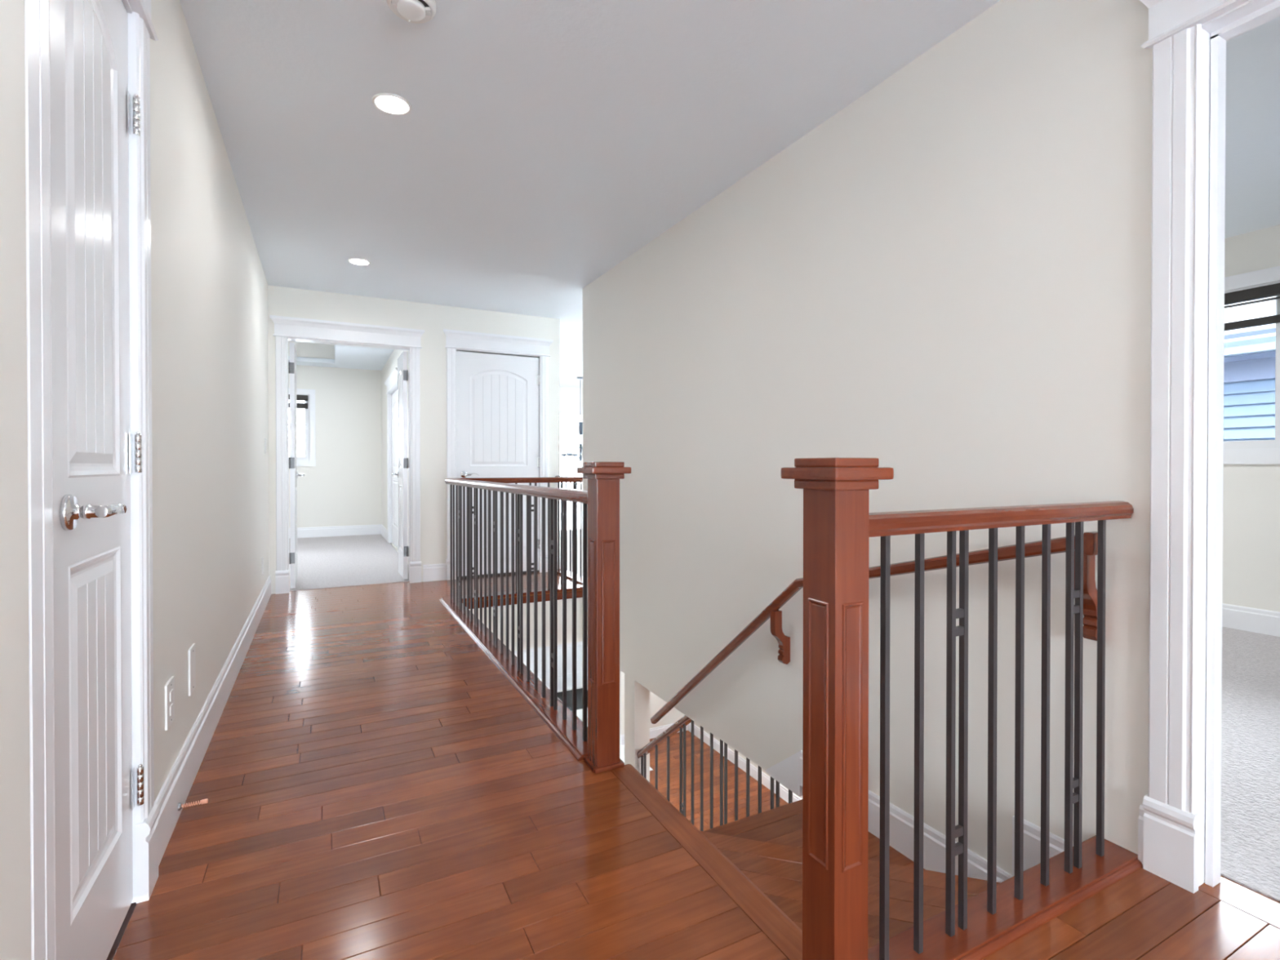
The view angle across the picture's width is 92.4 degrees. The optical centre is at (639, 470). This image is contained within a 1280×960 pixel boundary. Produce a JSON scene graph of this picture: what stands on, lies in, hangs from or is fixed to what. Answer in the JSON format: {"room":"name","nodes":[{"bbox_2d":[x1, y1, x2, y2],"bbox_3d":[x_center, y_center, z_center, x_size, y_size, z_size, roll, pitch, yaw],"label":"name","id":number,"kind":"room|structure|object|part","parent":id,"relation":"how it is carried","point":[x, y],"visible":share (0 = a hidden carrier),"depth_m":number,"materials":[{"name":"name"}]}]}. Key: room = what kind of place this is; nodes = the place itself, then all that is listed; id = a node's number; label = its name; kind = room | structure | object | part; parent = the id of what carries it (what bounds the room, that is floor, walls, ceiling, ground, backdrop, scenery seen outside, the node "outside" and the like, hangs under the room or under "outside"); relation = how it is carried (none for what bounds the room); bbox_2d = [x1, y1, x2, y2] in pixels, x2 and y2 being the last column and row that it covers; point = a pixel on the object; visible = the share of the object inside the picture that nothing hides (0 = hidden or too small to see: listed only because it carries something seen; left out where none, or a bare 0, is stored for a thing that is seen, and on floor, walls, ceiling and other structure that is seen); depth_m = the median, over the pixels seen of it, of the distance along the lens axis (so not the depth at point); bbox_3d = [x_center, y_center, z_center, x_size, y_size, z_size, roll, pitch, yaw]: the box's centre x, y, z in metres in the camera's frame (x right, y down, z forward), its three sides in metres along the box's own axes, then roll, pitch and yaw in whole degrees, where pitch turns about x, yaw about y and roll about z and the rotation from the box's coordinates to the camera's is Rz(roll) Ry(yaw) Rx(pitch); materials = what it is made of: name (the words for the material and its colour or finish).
{"room":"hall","nodes":[
{"label":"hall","id":0,"kind":"room"},
{"bbox_2d":[0,0,269,959],"bbox_3d":[-0.966,-0.216,0.471,0.532,2.465,9.925,0,0,-27],"label":"wall","id":1,"kind":"structure","parent":0,"point":[209,285],"depth_m":1.85,"materials":[{"name":"white paint"}]},
{"bbox_2d":[24,0,159,959],"bbox_3d":[-1.085,-0.105,1.172,0.165,2.233,0.783,0,0,-27],"label":"trim","id":2,"kind":"structure","parent":1,"relation":"attached to","point":[140,29],"depth_m":0.95,"materials":[{"name":"white paint"}]},
{"bbox_3d":[-0.908,-0.117,0.922,0.018,1.890,0.104,0,0,-27],"label":"casing","id":3,"kind":"part","parent":2,"relation":"part of","materials":[{"name":"white paint"}]},
{"bbox_3d":[-1.190,-0.120,1.470,0.018,1.890,0.085,0,0,-27],"label":"casing","id":4,"kind":"part","parent":2,"relation":"part of","materials":[{"name":"white paint"}]},
{"bbox_2d":[48,0,143,959],"bbox_3d":[-1.054,-0.026,1.205,0.098,2.055,0.527,0,0,-27],"label":"door","id":5,"kind":"structure","parent":1,"relation":"in","point":[90,96],"depth_m":1.19,"materials":[{"name":"white paint"}]},
{"bbox_3d":[-0.977,0.072,1.083,0.052,0.063,0.063,0,0,-27],"label":"handle","id":6,"kind":"part","parent":5,"relation":"part of","materials":[{"name":"silver metal"}]},
{"bbox_3d":[-1.076,-0.471,1.208,0.008,0.965,0.307,0,0,-27],"label":"panel","id":7,"kind":"part","parent":5,"relation":"part of","materials":[{"name":"white paint"}]},
{"bbox_3d":[-1.076,0.484,1.215,0.008,0.635,0.307,0,0,-27],"label":"panel","id":8,"kind":"part","parent":5,"relation":"part of","materials":[{"name":"white paint"}]},
{"bbox_3d":[-0.982,0.072,1.145,0.025,0.024,0.137,0,0,-27],"label":"lever","id":9,"kind":"part","parent":5,"relation":"part of","materials":[{"name":"silver metal"}]},
{"bbox_2d":[164,675,174,730],"bbox_3d":[-1.330,0.656,1.738,0.008,0.124,0.092,0,0,-27],"label":"wall outlet","id":10,"kind":"object","parent":1,"relation":"attached to","point":[170,686],"visible":1,"depth_m":1.73,"materials":[{"name":"white plastic"}]},
{"bbox_2d":[169,688,173,702],"bbox_3d":[-1.328,0.636,1.739,0.004,0.026,0.032,0,0,-27],"label":"socket","id":11,"kind":"object","parent":10,"relation":"attached to","point":[171,690],"depth_m":1.74,"materials":[{"name":"white plastic"}]},
{"bbox_2d":[169,702,173,715],"bbox_3d":[-1.328,0.676,1.740,0.004,0.026,0.032,0,0,-27],"label":"socket","id":12,"kind":"object","parent":10,"relation":"attached to","point":[171,704],"depth_m":1.74,"materials":[{"name":"white plastic"}]},
{"bbox_2d":[188,643,195,696],"bbox_3d":[-1.481,0.656,2.032,0.008,0.150,0.092,0,0,-27],"label":"wall outlet","id":13,"kind":"object","parent":1,"relation":"attached to","point":[192,651],"visible":1,"depth_m":2.02,"materials":[{"name":"white plastic"}]},
{"bbox_2d":[154,575,271,866],"bbox_3d":[-2.091,0.922,3.227,0.015,0.150,3.780,0,0,-27],"label":"baseboard","id":14,"kind":"structure","parent":1,"relation":"attached to","point":[176,788],"depth_m":2.12,"materials":[{"name":"white paint"}]},
{"bbox_2d":[177,798,208,810],"bbox_3d":[-1.308,0.974,1.797,0.070,0.021,0.022,0,0,-27],"label":"door stop","id":15,"kind":"object","parent":14,"relation":"attached to","point":[180,806],"visible":1,"depth_m":1.79,"materials":[{"name":"grey metal"}]},
{"bbox_2d":[262,556,263,574],"bbox_3d":[-2.679,0.672,4.362,0.008,0.116,0.080,0,0,-27],"label":"wall outlet","id":16,"kind":"object","parent":1,"relation":"attached to","point":[262,557],"visible":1,"depth_m":4.35,"materials":[{"name":"white plastic"}]},
{"bbox_2d":[264,438,266,453],"bbox_3d":[-2.803,-0.188,4.596,0.009,0.114,0.072,0,0,-27],"label":"light switch","id":17,"kind":"object","parent":1,"relation":"attached to","point":[264,438],"visible":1,"depth_m":4.58,"materials":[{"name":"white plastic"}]},
{"bbox_2d":[288,364,382,528],"bbox_3d":[-5.624,-0.472,8.417,4.100,2.865,0.120,0,0,-27],"label":"wall","id":18,"kind":"structure","parent":0,"point":[344,487],"depth_m":9.00,"materials":[{"name":"white paint"}]},
{"bbox_2d":[288,388,315,466],"bbox_3d":[-5.433,-0.615,8.498,1.665,1.100,0.128,0,0,-27],"label":"window","id":19,"kind":"structure","parent":18,"relation":"in","point":[309,458],"depth_m":8.80,"materials":[{"name":"white paint"}]},
{"bbox_2d":[288,394,307,408],"bbox_3d":[-5.420,-0.985,8.472,1.475,0.190,0.062,0,0,-27],"label":"roller blind","id":20,"kind":"object","parent":19,"relation":"attached to","point":[301,400],"visible":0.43,"depth_m":8.76,"materials":[{"name":"grey fabric"}]},
{"bbox_3d":[-5.437,-0.615,8.507,1.515,0.950,0.110,0,0,-27],"label":"sill","id":21,"kind":"part","parent":19,"relation":"part of","materials":[{"name":"white paint"}]},
{"bbox_3d":[-5.112,-0.617,8.693,0.743,0.926,0.055,0,0,-27],"label":"sash","id":22,"kind":"part","parent":19,"relation":"part of","materials":[{"name":"white plastic"}]},
{"bbox_2d":[288,524,381,538],"bbox_3d":[-5.651,0.886,8.337,3.970,0.150,0.015,0,0,-27],"label":"baseboard","id":23,"kind":"structure","parent":18,"relation":"attached to","point":[338,531],"depth_m":8.97,"materials":[{"name":"white paint"}]},
{"bbox_2d":[381,349,408,564],"bbox_3d":[-2.489,1.251,7.936,1.285,5.505,4.725,0,0,-27],"label":"wall","id":24,"kind":"structure","parent":0,"point":[392,362],"depth_m":8.63,"materials":[{"name":"white paint"}]},
{"bbox_2d":[381,524,387,542],"bbox_3d":[-3.644,0.883,8.759,0.015,0.150,1.100,0,0,-27],"label":"baseboard","id":25,"kind":"structure","parent":24,"relation":"attached to","point":[384,531],"depth_m":8.71,"materials":[{"name":"white paint"}]},
{"bbox_2d":[384,367,397,542],"bbox_3d":[-3.026,-0.108,7.642,0.165,2.148,1.462,0,0,-27],"label":"trim","id":26,"kind":"structure","parent":24,"relation":"attached to","point":[391,382],"depth_m":8.17,"materials":[{"name":"white paint"}]},
{"bbox_3d":[-3.363,-0.033,8.203,0.018,1.990,0.085,0,0,-27],"label":"casing","id":27,"kind":"part","parent":26,"relation":"part of","materials":[{"name":"white paint"}]},
{"bbox_2d":[391,389,398,548],"bbox_3d":[-3.015,-0.025,7.648,0.036,1.958,1.210,0,0,-27],"label":"door","id":28,"kind":"structure","parent":24,"relation":"in","point":[394,396],"depth_m":7.84,"materials":[{"name":"white paint"}]},
{"bbox_3d":[-3.027,-0.459,7.638,0.008,0.850,0.970,0,0,-27],"label":"panel","id":29,"kind":"part","parent":28,"relation":"part of","materials":[{"name":"white paint"}]},
{"bbox_3d":[-3.027,0.418,7.645,0.008,0.605,0.970,0,0,-27],"label":"panel","id":30,"kind":"part","parent":28,"relation":"part of","materials":[{"name":"white paint"}]},
{"bbox_2d":[267,284,559,594],"bbox_3d":[-2.219,-0.255,6.003,2.564,2.465,1.290,0,0,-27],"label":"wall","id":31,"kind":"structure","parent":0,"point":[283,301],"depth_m":5.46,"materials":[{"name":"white paint"}]},
{"bbox_2d":[288,342,304,588],"bbox_3d":[-2.953,-0.046,5.290,0.104,2.033,0.464,0,0,-27],"label":"door","id":32,"kind":"structure","parent":31,"relation":"in","point":[294,474],"depth_m":5.08,"materials":[{"name":"white paint"}]},
{"bbox_3d":[-2.968,-0.046,5.289,0.007,2.033,0.452,0,0,-27],"label":"stile frame","id":33,"kind":"part","parent":32,"relation":"part of","materials":[{"name":"white paint"}]},
{"bbox_3d":[-2.968,-0.472,5.287,0.008,0.910,0.265,0,0,-27],"label":"panel","id":34,"kind":"part","parent":32,"relation":"part of","materials":[{"name":"white paint"}]},
{"bbox_3d":[-2.968,0.435,5.294,0.008,0.605,0.265,0,0,-27],"label":"panel","id":35,"kind":"part","parent":32,"relation":"part of","materials":[{"name":"white paint"}]},
{"bbox_3d":[-3.022,0.036,5.458,0.052,0.063,0.063,0,0,-27],"label":"handle","id":36,"kind":"part","parent":32,"relation":"part of","materials":[{"name":"silver metal"}]},
{"bbox_2d":[288,341,334,359],"bbox_3d":[-5.072,-1.663,6.500,3.335,0.235,3.100,0,0,-27],"label":"ceiling","id":37,"kind":"structure","parent":31,"relation":"attached to","point":[304,349],"depth_m":8.49,"materials":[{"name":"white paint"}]},
{"bbox_2d":[269,315,424,594],"bbox_3d":[-2.446,-0.126,5.201,1.167,2.218,0.165,0,0,-27],"label":"trim","id":38,"kind":"structure","parent":31,"relation":"attached to","point":[286,329],"depth_m":5.10,"materials":[{"name":"white paint"}]},
{"bbox_3d":[-2.875,-0.137,4.931,0.085,1.875,0.018,0,0,-27],"label":"casing","id":39,"kind":"part","parent":38,"relation":"part of","materials":[{"name":"white paint"}]},
{"bbox_3d":[-1.976,-0.141,5.393,0.085,1.875,0.018,0,0,-27],"label":"casing","id":40,"kind":"part","parent":38,"relation":"part of","materials":[{"name":"white paint"}]},
{"bbox_2d":[391,351,408,579],"bbox_3d":[-2.222,-0.049,5.666,0.104,2.033,0.464,0,0,-27],"label":"door","id":41,"kind":"structure","parent":31,"relation":"in","point":[402,371],"depth_m":5.51,"materials":[{"name":"white paint"}]},
{"bbox_3d":[-2.214,-0.475,5.676,0.008,0.910,0.265,0,0,-27],"label":"panel","id":42,"kind":"part","parent":41,"relation":"part of","materials":[{"name":"white paint"}]},
{"bbox_3d":[-2.214,0.432,5.682,0.008,0.605,0.265,0,0,-27],"label":"panel","id":43,"kind":"part","parent":41,"relation":"part of","materials":[{"name":"white paint"}]},
{"bbox_3d":[-2.212,-0.049,5.678,0.007,2.033,0.452,0,0,-27],"label":"stile frame","id":44,"kind":"part","parent":41,"relation":"part of","materials":[{"name":"white paint"}]},
{"bbox_2d":[422,563,445,582],"bbox_3d":[-1.832,0.906,5.477,0.195,0.150,0.015,0,0,-27],"label":"baseboard","id":45,"kind":"structure","parent":31,"relation":"attached to","point":[431,572],"depth_m":5.47,"materials":[{"name":"white paint"}]},
{"bbox_2d":[456,351,540,577],"bbox_3d":[-1.314,-0.055,5.748,0.785,2.067,0.114,0,0,-27],"label":"door","id":46,"kind":"structure","parent":31,"relation":"in","point":[497,395],"depth_m":5.75,"materials":[{"name":"white paint"}]},
{"bbox_3d":[-1.597,0.033,5.580,0.063,0.063,0.052,0,0,-27],"label":"handle","id":47,"kind":"part","parent":46,"relation":"part of","materials":[{"name":"silver metal"}]},
{"bbox_3d":[-1.535,0.033,5.585,0.137,0.024,0.025,0,0,-27],"label":"lever","id":48,"kind":"part","parent":46,"relation":"part of","materials":[{"name":"silver metal"}]},
{"bbox_3d":[-1.318,-0.496,5.752,0.550,0.910,0.008,0,0,-27],"label":"panel","id":49,"kind":"part","parent":46,"relation":"part of","materials":[{"name":"white paint"}]},
{"bbox_3d":[-1.318,0.432,5.758,0.550,0.605,0.008,0,0,-27],"label":"panel","id":50,"kind":"part","parent":46,"relation":"part of","materials":[{"name":"white paint"}]},
{"bbox_2d":[443,328,553,580],"bbox_3d":[-1.326,-0.142,5.763,1.024,2.243,0.140,0,0,-27],"label":"trim","id":51,"kind":"structure","parent":31,"relation":"attached to","point":[455,340],"depth_m":5.69,"materials":[{"name":"white paint"}]},
{"bbox_3d":[-1.697,-0.154,5.537,0.085,1.900,0.018,0,0,-27],"label":"casing","id":52,"kind":"part","parent":51,"relation":"part of","materials":[{"name":"white paint"}]},
{"bbox_3d":[-0.926,-0.157,5.934,0.085,1.900,0.018,0,0,-27],"label":"casing","id":53,"kind":"part","parent":51,"relation":"part of","materials":[{"name":"white paint"}]},
{"bbox_2d":[549,555,560,571],"bbox_3d":[-0.830,0.903,5.992,0.110,0.150,0.015,0,0,-27],"label":"baseboard","id":54,"kind":"structure","parent":31,"relation":"attached to","point":[559,555],"depth_m":6.01,"materials":[{"name":"white paint"}]},
{"bbox_2d":[560,386,582,688],"bbox_3d":[-1.534,1.228,11.168,5.920,5.505,0.150,0,0,-27],"label":"wall","id":55,"kind":"structure","parent":0,"point":[569,397],"depth_m":11.22,"materials":[{"name":"white paint"}]},
{"bbox_2d":[514,646,546,684],"bbox_3d":[-2.084,2.948,10.764,0.920,2.048,0.098,0,0,-27],"label":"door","id":56,"kind":"structure","parent":55,"relation":"in","point":[540,649],"depth_m":10.92,"materials":[{"name":"white paint"}]},
{"bbox_3d":[-2.092,3.459,10.782,0.640,0.550,0.008,0,0,-27],"label":"panel","id":57,"kind":"part","parent":56,"relation":"part of","materials":[{"name":"white paint"}]},
{"bbox_2d":[546,574,587,690],"bbox_3d":[-1.262,2.945,11.187,0.920,2.048,0.098,0,0,-27],"label":"door","id":58,"kind":"structure","parent":55,"relation":"in","point":[580,644],"depth_m":11.19,"materials":[{"name":"white paint"}]},
{"bbox_3d":[-1.269,3.456,11.205,0.640,0.550,0.008,0,0,-27],"label":"panel","id":59,"kind":"part","parent":58,"relation":"part of","materials":[{"name":"white paint"}]},
{"bbox_2d":[560,406,582,537],"bbox_3d":[-1.311,0.025,11.241,1.900,2.380,0.128,0,0,-27],"label":"window","id":60,"kind":"structure","parent":55,"relation":"in","point":[563,410],"depth_m":11.26,"materials":[{"name":"white paint"}]},
{"bbox_2d":[619,670,684,744],"bbox_3d":[0.208,2.690,9.246,1.150,2.610,0.100,0,0,-27],"label":"wall","id":61,"kind":"structure","parent":0,"point":[656,703],"depth_m":9.19,"materials":[{"name":"white paint"}]},
{"bbox_2d":[620,723,688,745],"bbox_3d":[0.234,3.920,9.204,1.150,0.150,0.015,0,0,-27],"label":"baseboard","id":62,"kind":"structure","parent":61,"relation":"attached to","point":[655,732],"depth_m":9.20,"materials":[{"name":"white paint"}]},
{"bbox_2d":[557,685,788,831],"bbox_3d":[0.683,4.060,6.790,5.800,0.104,9.800,0,0,-27],"label":"floor","id":63,"kind":"structure","parent":0,"point":[674,740],"depth_m":7.89,"materials":[{"name":"brown wood"}]},
{"bbox_2d":[557,688,587,711],"bbox_3d":[-1.377,3.979,10.577,1.260,0.012,0.880,0,0,-27],"label":"door mat","id":64,"kind":"object","parent":63,"relation":"on","point":[579,691],"visible":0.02,"depth_m":10.72,"materials":[{"name":"grey"}]},
{"bbox_2d":[700,799,1000,948],"bbox_3d":[-0.148,2.612,3.315,0.983,2.850,4.198,0,0,-27],"label":"staircase","id":65,"kind":"structure","parent":63,"relation":"on","point":[766,846],"depth_m":1.84,"materials":[{"name":"brown wood"}]},
{"bbox_2d":[636,715,792,831],"bbox_3d":[0.102,2.614,4.007,0.060,2.468,2.800,0,0,-27],"label":"stair railing","id":66,"kind":"object","parent":65,"relation":"on","point":[685,720],"visible":0.4,"depth_m":3.42,"materials":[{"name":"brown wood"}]},
{"bbox_3d":[0.163,1.669,3.882,0.060,0.576,0.734,0,0,-27],"label":"handrail","id":67,"kind":"part","parent":66,"relation":"part of","materials":[{"name":"brown wood"}]},
{"bbox_2d":[106,533,1279,959],"bbox_3d":[-0.504,1.211,3.067,8.300,0.434,14.100,0,0,-27],"label":"floor","id":68,"kind":"structure","parent":0,"point":[375,785],"depth_m":1.71,"materials":[{"name":"brown wood"}]},
{"bbox_2d":[440,475,587,760],"bbox_3d":[-0.482,0.525,4.073,1.306,0.932,3.740,0,0,-27],"label":"guard railing","id":69,"kind":"object","parent":68,"relation":"on","point":[564,722],"visible":0.91,"depth_m":3.10,"materials":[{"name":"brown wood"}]},
{"bbox_3d":[-0.865,0.989,3.406,0.013,0.013,2.874,0,0,-27],"label":"shoe moulding","id":70,"kind":"part","parent":69,"relation":"part of","materials":[{"name":"brown wood"}]},
{"bbox_3d":[-0.811,0.987,3.434,0.108,0.018,2.874,0,0,-27],"label":"shoe rail","id":71,"kind":"part","parent":69,"relation":"part of","materials":[{"name":"brown wood"}]},
{"bbox_3d":[-0.477,0.080,4.072,1.245,0.044,3.740,0,0,-27],"label":"handrail","id":72,"kind":"part","parent":69,"relation":"part of","materials":[{"name":"brown wood"}]},
{"bbox_3d":[-0.868,0.976,4.958,1.185,0.018,0.110,0,0,-27],"label":"shoe rail","id":73,"kind":"part","parent":69,"relation":"part of","materials":[{"name":"brown wood"}]},
{"bbox_3d":[-0.611,0.971,5.633,0.110,0.018,0.853,0,0,-27],"label":"shoe rail","id":74,"kind":"part","parent":69,"relation":"part of","materials":[{"name":"brown wood"}]},
{"bbox_2d":[576,462,631,773],"bbox_3d":[-0.125,0.487,2.105,0.144,1.036,0.144,0,0,-27],"label":"newel post","id":75,"kind":"object","parent":68,"relation":"on","point":[603,478],"visible":1,"depth_m":2.07,"materials":[{"name":"brown wood"}]},
{"bbox_3d":[-0.164,0.475,2.085,0.003,0.485,0.051,0,0,-27],"label":"panel","id":76,"kind":"part","parent":75,"relation":"part of","materials":[{"name":"brown wood"}]},
{"bbox_3d":[-0.125,-0.002,2.102,0.144,0.023,0.144,0,0,-27],"label":"cap plate","id":77,"kind":"part","parent":75,"relation":"part of","materials":[{"name":"brown wood"}]},
{"bbox_3d":[-0.125,0.998,2.109,0.116,0.014,0.108,0,0,-27],"label":"moulding","id":78,"kind":"part","parent":75,"relation":"part of","materials":[{"name":"brown wood"}]},
{"bbox_3d":[-0.105,0.475,2.066,0.051,0.485,0.003,0,0,-27],"label":"panel","id":79,"kind":"part","parent":75,"relation":"part of","materials":[{"name":"brown wood"}]},
{"bbox_2d":[781,457,893,959],"bbox_3d":[0.367,0.494,1.153,0.144,1.036,0.144,0,0,-27],"label":"newel post","id":80,"kind":"object","parent":68,"relation":"on","point":[836,490],"visible":1,"depth_m":1.12,"materials":[{"name":"brown wood"}]},
{"bbox_3d":[0.328,0.481,1.133,0.003,0.485,0.051,0,0,-27],"label":"panel","id":81,"kind":"part","parent":80,"relation":"part of","materials":[{"name":"brown wood"}]},
{"bbox_3d":[0.367,0.004,1.150,0.144,0.023,0.144,0,0,-27],"label":"cap plate","id":82,"kind":"part","parent":80,"relation":"part of","materials":[{"name":"brown wood"}]},
{"bbox_3d":[0.387,0.482,1.115,0.051,0.485,0.003,0,0,-27],"label":"panel","id":83,"kind":"part","parent":80,"relation":"part of","materials":[{"name":"brown wood"}]},
{"bbox_2d":[867,500,1142,959],"bbox_3d":[0.837,0.545,1.396,0.972,0.930,0.113,0,0,-27],"label":"guard railing","id":84,"kind":"object","parent":68,"relation":"on","point":[981,925],"visible":0.95,"depth_m":1.37,"materials":[{"name":"brown wood"}]},
{"bbox_3d":[0.835,0.102,1.397,0.972,0.044,0.060,0,0,-27],"label":"handrail","id":85,"kind":"part","parent":84,"relation":"part of","materials":[{"name":"brown wood"}]},
{"bbox_3d":[0.839,1.001,1.408,0.960,0.018,0.100,0,0,-27],"label":"shoe rail","id":86,"kind":"part","parent":84,"relation":"part of","materials":[{"name":"brown wood"}]},
{"bbox_3d":[0.865,1.004,1.358,0.960,0.013,0.013,0,0,-27],"label":"shoe moulding","id":87,"kind":"part","parent":84,"relation":"part of","materials":[{"name":"brown wood"}]},
{"bbox_2d":[179,0,1279,387],"bbox_3d":[-0.027,-1.641,3.649,9.900,0.340,14.965,0,0,-27],"label":"ceiling","id":88,"kind":"structure","parent":0,"point":[541,145],"depth_m":2.57,"materials":[{"name":"white paint"}]},
{"bbox_2d":[347,257,370,265],"bbox_3d":[-1.979,-1.473,4.328,0.146,0.006,0.146,0,0,-27],"label":"recessed light","id":89,"kind":"object","parent":88,"relation":"in","point":[357,261],"visible":1,"depth_m":4.32,"materials":[{"name":"white plastic"}]},
{"bbox_2d":[372,93,411,115],"bbox_3d":[-0.988,-1.459,2.447,0.146,0.006,0.146,0,0,-27],"label":"recessed light","id":90,"kind":"object","parent":88,"relation":"in","point":[388,103],"visible":1,"depth_m":2.44,"materials":[{"name":"white plastic"}]},
{"bbox_2d":[386,0,435,23],"bbox_3d":[-0.708,-1.439,1.903,0.146,0.039,0.146,0,0,-27],"label":"smoke detector","id":91,"kind":"object","parent":88,"relation":"attached to","point":[416,11],"visible":1,"depth_m":1.90,"materials":[{"name":"white plastic"}]},
{"bbox_2d":[391,0,431,15],"bbox_3d":[-0.708,-1.434,1.903,0.117,0.012,0.117,0,0,-27],"label":"vent","id":92,"kind":"object","parent":91,"relation":"attached to","point":[399,7],"depth_m":1.89,"materials":[{"name":"white plastic"}]},
{"bbox_2d":[560,377,582,462],"bbox_3d":[-0.963,-0.833,9.957,0.594,1.365,0.660,0,0,-27],"label":"chandelier","id":93,"kind":"object","parent":88,"relation":"hanging from","point":[580,449],"visible":0.67,"depth_m":9.95,"materials":[{"name":"grey metal"}]},
{"bbox_3d":[-1.103,-0.299,9.971,0.231,0.231,0.147,0,0,-27],"label":"arm","id":94,"kind":"part","parent":93,"relation":"part of","materials":[{"name":"grey metal"}]},
{"bbox_3d":[-0.963,-1.133,9.955,0.012,0.705,0.011,0,0,-27],"label":"rod","id":95,"kind":"part","parent":93,"relation":"part of","materials":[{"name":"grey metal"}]},
{"bbox_2d":[693,721,802,799],"bbox_3d":[2.420,2.710,6.313,0.100,2.610,7.220,0,0,-27],"label":"wall","id":96,"kind":"structure","parent":0,"point":[695,722],"depth_m":8.27,"materials":[{"name":"white paint"}]},
{"bbox_2d":[688,722,801,803],"bbox_3d":[2.373,3.941,6.286,0.015,0.150,7.160,0,0,-27],"label":"baseboard","id":97,"kind":"structure","parent":96,"relation":"attached to","point":[766,780],"depth_m":8.19,"materials":[{"name":"white paint"}]},
{"bbox_2d":[582,0,1152,875],"bbox_3d":[1.587,1.300,1.134,0.115,5.505,8.750,0,0,-27],"label":"wall","id":98,"kind":"structure","parent":0,"point":[944,281],"depth_m":2.15,"materials":[{"name":"white paint"}]},
{"bbox_2d":[650,531,1097,724],"bbox_3d":[0.658,0.857,2.708,0.094,1.408,2.448,0,0,-27],"label":"wall handrail","id":99,"kind":"object","parent":98,"relation":"attached to","point":[1058,545],"visible":0.75,"depth_m":2.09,"materials":[{"name":"brown wood"}]},
{"bbox_2d":[764,750,1073,882],"bbox_3d":[0.318,2.602,3.564,0.106,3.135,4.185,0,0,-27],"label":"baseboard","id":100,"kind":"structure","parent":98,"relation":"attached to","point":[788,771],"depth_m":2.13,"materials":[{"name":"white paint"}]},
{"bbox_2d":[1137,804,1144,864],"bbox_3d":[1.290,0.934,1.567,0.015,0.150,0.025,0,0,-27],"label":"baseboard","id":101,"kind":"structure","parent":98,"relation":"attached to","point":[1140,820],"depth_m":1.57,"materials":[{"name":"white paint"}]},
{"bbox_2d":[1139,0,1279,893],"bbox_3d":[1.558,-0.104,1.129,0.165,2.233,1.066,0,0,-27],"label":"trim","id":102,"kind":"structure","parent":98,"relation":"attached to","point":[1188,39],"depth_m":1.49,"materials":[{"name":"white paint"}]},
{"bbox_3d":[1.313,-0.121,1.510,0.018,1.890,0.092,0,0,-27],"label":"casing","id":103,"kind":"part","parent":102,"relation":"part of","materials":[{"name":"white paint"}]},
{"bbox_2d":[1222,224,1279,612],"bbox_3d":[4.136,-0.235,3.194,0.120,2.465,7.100,0,0,-27],"label":"wall","id":104,"kind":"structure","parent":0,"point":[1251,492],"depth_m":3.78,"materials":[{"name":"white paint"}]},
{"bbox_2d":[1222,603,1279,636],"bbox_3d":[4.076,0.923,3.171,0.015,0.150,7.100,0,0,-27],"label":"baseboard","id":105,"kind":"structure","parent":104,"relation":"attached to","point":[1267,622],"depth_m":3.77,"materials":[{"name":"white paint"}]},
{"bbox_2d":[1223,266,1279,464],"bbox_3d":[3.941,-0.630,3.541,0.128,1.180,2.370,0,0,-27],"label":"window","id":106,"kind":"structure","parent":104,"relation":"in","point":[1256,451],"depth_m":3.75,"materials":[{"name":"white paint"}]},
{"bbox_3d":[3.681,-0.634,4.103,0.055,0.986,0.938,0,0,-27],"label":"sash","id":107,"kind":"part","parent":106,"relation":"part of","materials":[{"name":"white plastic"}]},
{"bbox_2d":[1224,283,1279,330],"bbox_3d":[3.917,-1.005,3.526,0.062,0.230,2.160,0,0,-27],"label":"roller blind","id":108,"kind":"object","parent":106,"relation":"attached to","point":[1260,305],"visible":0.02,"depth_m":3.78,"materials":[{"name":"grey fabric"}]},
{"bbox_3d":[3.921,-0.899,3.529,0.016,0.018,2.160,0,0,-27],"label":"rail","id":109,"kind":"part","parent":108,"relation":"part of","materials":[{"name":"grey fabric"}]},
{"label":"outside","id":110,"kind":"structure","parent":0,"visible":0},
{"bbox_2d":[560,500,579,529],"bbox_3d":[-4.574,4.257,8.923,120.000,0.200,140.000,0,0,-27],"label":"ground","id":111,"kind":"structure","parent":110,"point":[568,502],"depth_m":52.94,"materials":[{"name":"white"}]},
{"bbox_2d":[1223,323,1275,441],"bbox_3d":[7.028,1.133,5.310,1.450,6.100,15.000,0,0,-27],"label":"house","id":112,"kind":"structure","parent":111,"relation":"on","point":[1249,353],"depth_m":6.28,"materials":[{"name":"blue"}]}
]}

